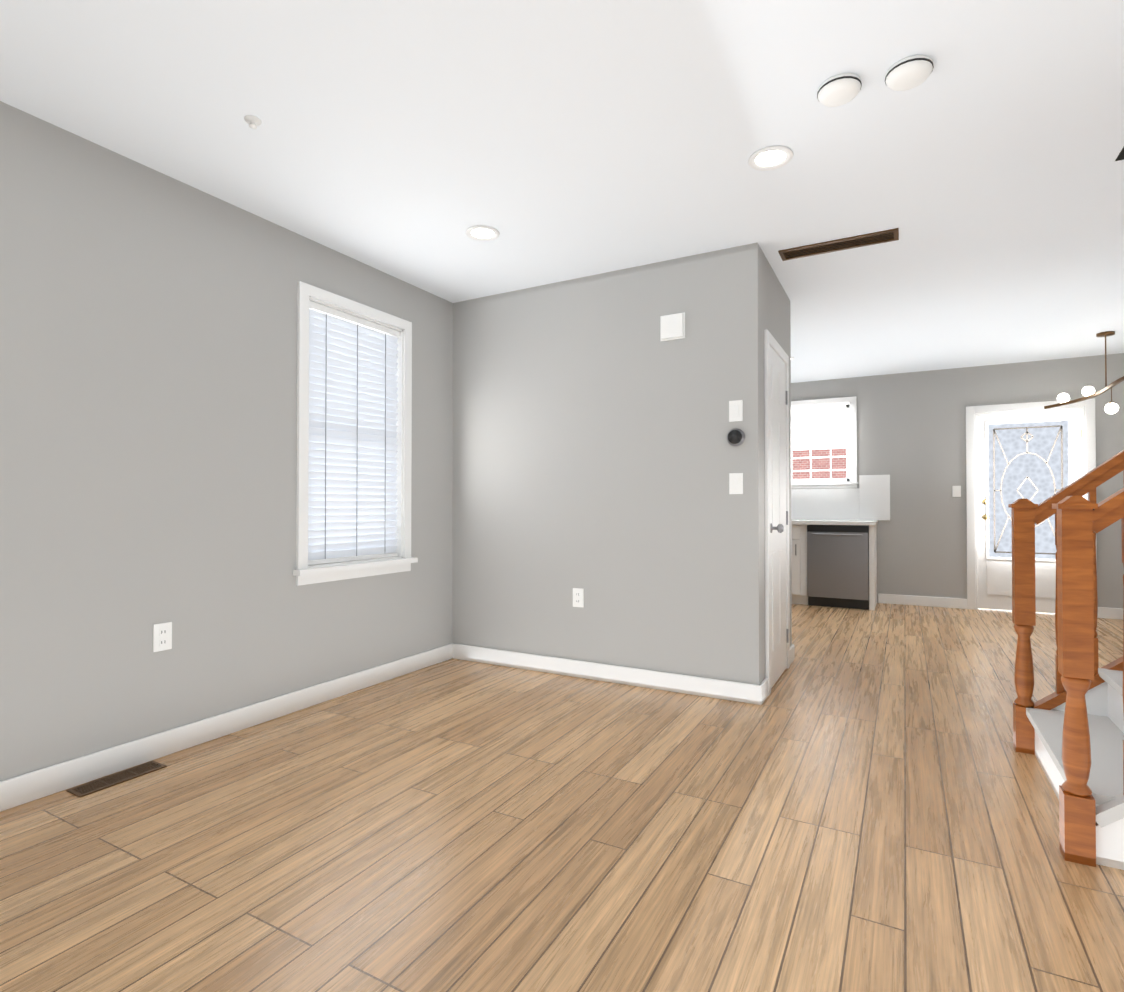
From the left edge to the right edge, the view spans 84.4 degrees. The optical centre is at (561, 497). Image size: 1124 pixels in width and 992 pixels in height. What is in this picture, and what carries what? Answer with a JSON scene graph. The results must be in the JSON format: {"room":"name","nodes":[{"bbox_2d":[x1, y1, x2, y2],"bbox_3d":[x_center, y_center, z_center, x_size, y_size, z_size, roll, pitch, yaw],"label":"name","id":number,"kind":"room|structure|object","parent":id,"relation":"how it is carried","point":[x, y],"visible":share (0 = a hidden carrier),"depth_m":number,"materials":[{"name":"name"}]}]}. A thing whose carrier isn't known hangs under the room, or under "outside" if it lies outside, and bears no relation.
{"room":"empty living room","nodes":[
{"label":"empty living room","id":0,"kind":"room"},
{"bbox_2d":[0,101,452,780],"bbox_3d":[-1.364,-0.139,3.510,0.140,2.530,10.920,0,-1,29],"label":"wall","id":1,"kind":"structure","parent":0,"point":[148,397],"depth_m":2.69,"materials":[{"name":"grey paint"}]},
{"bbox_2d":[153,622,171,651],"bbox_3d":[-1.729,0.602,2.686,0.009,0.118,0.075,0,-1,29],"label":"electrical outlet","id":2,"kind":"object","parent":1,"relation":"attached to","point":[162,636],"visible":1,"depth_m":2.68,"materials":[{"name":"white plastic"}]},
{"bbox_2d":[0,643,451,811],"bbox_3d":[-2.320,1.053,1.602,0.020,0.105,6.400,0,-1,29],"label":"baseboard","id":3,"kind":"structure","parent":1,"relation":"attached to","point":[33,785],"depth_m":2.77,"materials":[{"name":"white wood"}]},
{"bbox_2d":[293,281,417,585],"bbox_3d":[-1.237,-0.339,3.684,0.195,1.615,0.895,0,-1,29],"label":"window","id":4,"kind":"structure","parent":1,"relation":"in","point":[354,429],"depth_m":3.65,"materials":[{"name":"white"}]},
{"bbox_2d":[0,603,1123,991],"bbox_3d":[0.842,1.173,2.276,5.180,0.120,10.920,0,-1,29],"label":"floor","id":5,"kind":"structure","parent":0,"point":[862,801],"depth_m":1.98,"materials":[{"name":"brown wood"}]},
{"bbox_2d":[66,761,166,796],"bbox_3d":[-1.760,1.112,2.463,0.105,0.005,0.310,0,-1,29],"label":"floor vent","id":6,"kind":"object","parent":5,"relation":"in","point":[88,788],"visible":1,"depth_m":2.45,"materials":[{"name":"brown metal"}]},
{"bbox_2d":[791,523,810,604],"bbox_3d":[2.558,0.729,7.066,0.515,0.875,0.596,0,-1,29],"label":"base cabinet","id":7,"kind":"object","parent":5,"relation":"on","point":[798,530],"depth_m":6.73,"materials":[{"name":"white painted wood"}]},
{"bbox_2d":[791,519,878,526],"bbox_3d":[2.239,0.273,7.230,2.556,0.040,0.626,0,-1,29],"label":"countertop","id":8,"kind":"structure","parent":7,"relation":"on","point":[870,522],"depth_m":6.60,"materials":[{"name":"white stone"}]},
{"bbox_2d":[807,525,868,609],"bbox_3d":[3.023,0.729,6.757,0.592,0.868,0.625,0,-1,29],"label":"dishwasher","id":9,"kind":"object","parent":5,"relation":"on","point":[837,565],"visible":0.9,"depth_m":6.53,"materials":[{"name":"silver metal"}]},
{"bbox_2d":[1008,450,1123,869],"bbox_3d":[2.505,-0.019,1.960,1.665,2.257,1.047,0,-1,29],"label":"staircase","id":10,"kind":"structure","parent":5,"relation":"on","point":[1069,733],"depth_m":1.94,"materials":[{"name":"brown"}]},
{"bbox_2d":[0,0,1123,382],"bbox_3d":[0.842,-1.477,2.305,5.180,0.120,10.920,0,-1,29],"label":"ceiling","id":11,"kind":"structure","parent":0,"point":[564,140],"depth_m":2.44,"materials":[{"name":"white paint"}]},
{"bbox_2d":[244,115,261,128],"bbox_3d":[-1.158,-1.403,2.325,0.060,0.026,0.060,0,-1,29],"label":"sprinkler","id":12,"kind":"object","parent":11,"relation":"attached to","point":[253,122],"visible":1,"depth_m":2.32,"materials":[{"name":"white plastic"}]},
{"bbox_2d":[466,225,499,240],"bbox_3d":[-0.420,-1.401,3.288,0.180,0.008,0.180,0,-1,29],"label":"recessed light","id":13,"kind":"object","parent":11,"relation":"in","point":[482,233],"visible":1,"depth_m":3.28,"materials":[{"name":"white plastic"}]},
{"bbox_2d":[748,146,792,170],"bbox_3d":[0.866,-1.409,2.577,0.180,0.008,0.180,0,-1,29],"label":"recessed light","id":14,"kind":"object","parent":11,"relation":"in","point":[769,158],"visible":1,"depth_m":2.57,"materials":[{"name":"white plastic"}]},
{"bbox_2d":[778,228,898,260],"bbox_3d":[1.526,-1.400,3.440,0.600,0.008,0.150,0,-1,29],"label":"ceiling vent","id":15,"kind":"object","parent":11,"relation":"in","point":[890,235],"visible":1,"depth_m":3.43,"materials":[{"name":"brown metal"}]},
{"bbox_2d":[817,73,861,106],"bbox_3d":[0.956,-1.398,2.139,0.141,0.040,0.141,0,-1,29],"label":"ceiling light","id":16,"kind":"object","parent":11,"relation":"attached to","point":[839,90],"visible":0.98,"depth_m":2.11,"materials":[{"name":"white plastic"}]},
{"bbox_2d":[885,55,933,90],"bbox_3d":[1.149,-1.399,2.055,0.141,0.040,0.141,0,-1,29],"label":"smoke detector","id":17,"kind":"object","parent":11,"relation":"attached to","point":[909,73],"visible":1,"depth_m":2.02,"materials":[{"name":"white plastic"}]},
{"bbox_2d":[1044,331,1123,413],"bbox_3d":[4.535,-1.038,5.124,0.199,0.695,1.420,0,-1,8],"label":"chandelier","id":18,"kind":"object","parent":11,"relation":"hanging from","point":[1088,392],"visible":1,"depth_m":5.24,"materials":[{"name":"white glass"}]},
{"bbox_2d":[452,242,791,684],"bbox_3d":[0.418,-0.129,4.398,2.120,2.530,1.120,0,-1,29],"label":"wall","id":19,"kind":"structure","parent":0,"point":[598,458],"depth_m":3.81,"materials":[{"name":"grey paint"}]},
{"bbox_2d":[573,588,583,607],"bbox_3d":[0.101,0.631,3.920,0.075,0.118,0.009,0,-1,29],"label":"electrical outlet","id":20,"kind":"object","parent":19,"relation":"attached to","point":[578,597],"visible":1,"depth_m":3.92,"materials":[{"name":"white plastic"}]},
{"bbox_2d":[452,643,767,704],"bbox_3d":[0.165,1.078,3.878,2.106,0.105,0.020,0,-1,29],"label":"baseboard","id":21,"kind":"structure","parent":19,"relation":"attached to","point":[686,684],"depth_m":3.76,"materials":[{"name":"white wood"}]},
{"bbox_2d":[660,312,684,340],"bbox_3d":[0.645,-1.002,3.629,0.150,0.150,0.024,0,-1,29],"label":"box","id":22,"kind":"object","parent":19,"relation":"attached to","point":[672,326],"visible":1,"depth_m":3.62,"materials":[{"name":"white plastic"}]},
{"bbox_2d":[729,400,742,421],"bbox_3d":[0.967,-0.484,3.452,0.075,0.118,0.012,0,-1,29],"label":"alarm keypad","id":23,"kind":"object","parent":19,"relation":"attached to","point":[735,410],"visible":1,"depth_m":3.45,"materials":[{"name":"white plastic"}]},
{"bbox_2d":[729,473,742,493],"bbox_3d":[0.967,-0.079,3.447,0.075,0.118,0.012,0,-1,29],"label":"switch plate","id":24,"kind":"object","parent":19,"relation":"attached to","point":[735,483],"visible":1,"depth_m":3.45,"materials":[{"name":"white plastic"}]},
{"bbox_2d":[727,428,744,445],"bbox_3d":[0.963,-0.338,3.443,0.100,0.100,0.028,0,-1,29],"label":"thermostat","id":25,"kind":"object","parent":19,"relation":"attached to","point":[735,436],"visible":1,"depth_m":3.43,"materials":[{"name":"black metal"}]},
{"bbox_2d":[764,329,789,695],"bbox_3d":[1.345,0.084,3.861,0.020,2.092,0.734,0,-1,29],"label":"door frame","id":26,"kind":"structure","parent":19,"relation":"attached to","point":[770,340],"depth_m":3.56,"materials":[{"name":"white wood"}]},
{"bbox_2d":[770,346,788,687],"bbox_3d":[1.373,0.112,3.846,0.082,2.017,0.606,0,-1,29],"label":"hall door","id":27,"kind":"structure","parent":19,"relation":"in","point":[779,517],"depth_m":3.86,"materials":[{"name":"white wood"}]},
{"bbox_2d":[790,644,794,661],"bbox_3d":[0.713,1.089,4.871,2.106,0.105,0.016,0,-1,29],"label":"baseboard","id":28,"kind":"structure","parent":19,"relation":"attached to","point":[792,649],"depth_m":4.29,"materials":[{"name":"white wood"}]},
{"bbox_2d":[791,353,1123,607],"bbox_3d":[3.449,-0.100,7.008,4.900,2.530,0.140,0,-1,29],"label":"wall","id":29,"kind":"structure","parent":0,"point":[911,434],"depth_m":6.61,"materials":[{"name":"grey paint"}]},
{"bbox_2d":[791,396,857,488],"bbox_3d":[2.917,-0.627,7.282,1.020,1.030,0.185,0,-1,29],"label":"window","id":30,"kind":"structure","parent":29,"relation":"in","point":[849,404],"depth_m":7.16,"materials":[{"name":"white"}]},
{"bbox_2d":[878,593,966,608],"bbox_3d":[3.869,1.109,6.673,0.825,0.105,0.016,0,-1,29],"label":"baseboard","id":31,"kind":"structure","parent":29,"relation":"attached to","point":[944,602],"depth_m":6.66,"materials":[{"name":"white wood"}]},
{"bbox_2d":[952,486,960,496],"bbox_3d":[4.157,-0.070,6.531,0.075,0.118,0.009,0,-1,29],"label":"switch plate","id":32,"kind":"object","parent":29,"relation":"attached to","point":[956,491],"visible":1,"depth_m":6.53,"materials":[{"name":"white plastic"}]},
{"bbox_2d":[977,410,1081,612],"bbox_3d":[4.706,0.142,6.243,0.874,2.006,0.127,0,-1,29],"label":"front door","id":33,"kind":"structure","parent":29,"relation":"in","point":[1035,457],"depth_m":6.32,"materials":[{"name":"white"}]},
{"bbox_2d":[966,398,1096,609],"bbox_3d":[4.722,0.100,6.291,1.050,2.115,0.160,0,-1,29],"label":"door frame","id":34,"kind":"structure","parent":29,"relation":"attached to","point":[1088,420],"depth_m":6.44,"materials":[{"name":"white wood"}]},
{"bbox_2d":[1098,607,1122,619],"bbox_3d":[5.335,1.100,5.863,0.425,0.105,0.016,0,-1,29],"label":"baseboard","id":35,"kind":"structure","parent":29,"relation":"attached to","point":[1103,612],"depth_m":5.91,"materials":[{"name":"white wood"}]},
{"bbox_2d":[1115,147,1123,160],"bbox_3d":[2.702,-2.148,1.833,1.460,1.450,1.040,0,-1,29],"label":"shaft","id":36,"kind":"object","parent":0,"point":[1120,156],"visible":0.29,"depth_m":2.59,"materials":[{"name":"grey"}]},
{"label":"outside","id":37,"kind":"structure","parent":0,"visible":0},
{"bbox_2d":[792,409,846,478],"bbox_3d":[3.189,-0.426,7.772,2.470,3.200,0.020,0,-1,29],"label":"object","id":38,"kind":"structure","parent":37,"point":[816,437],"depth_m":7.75,"materials":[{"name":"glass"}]}
]}

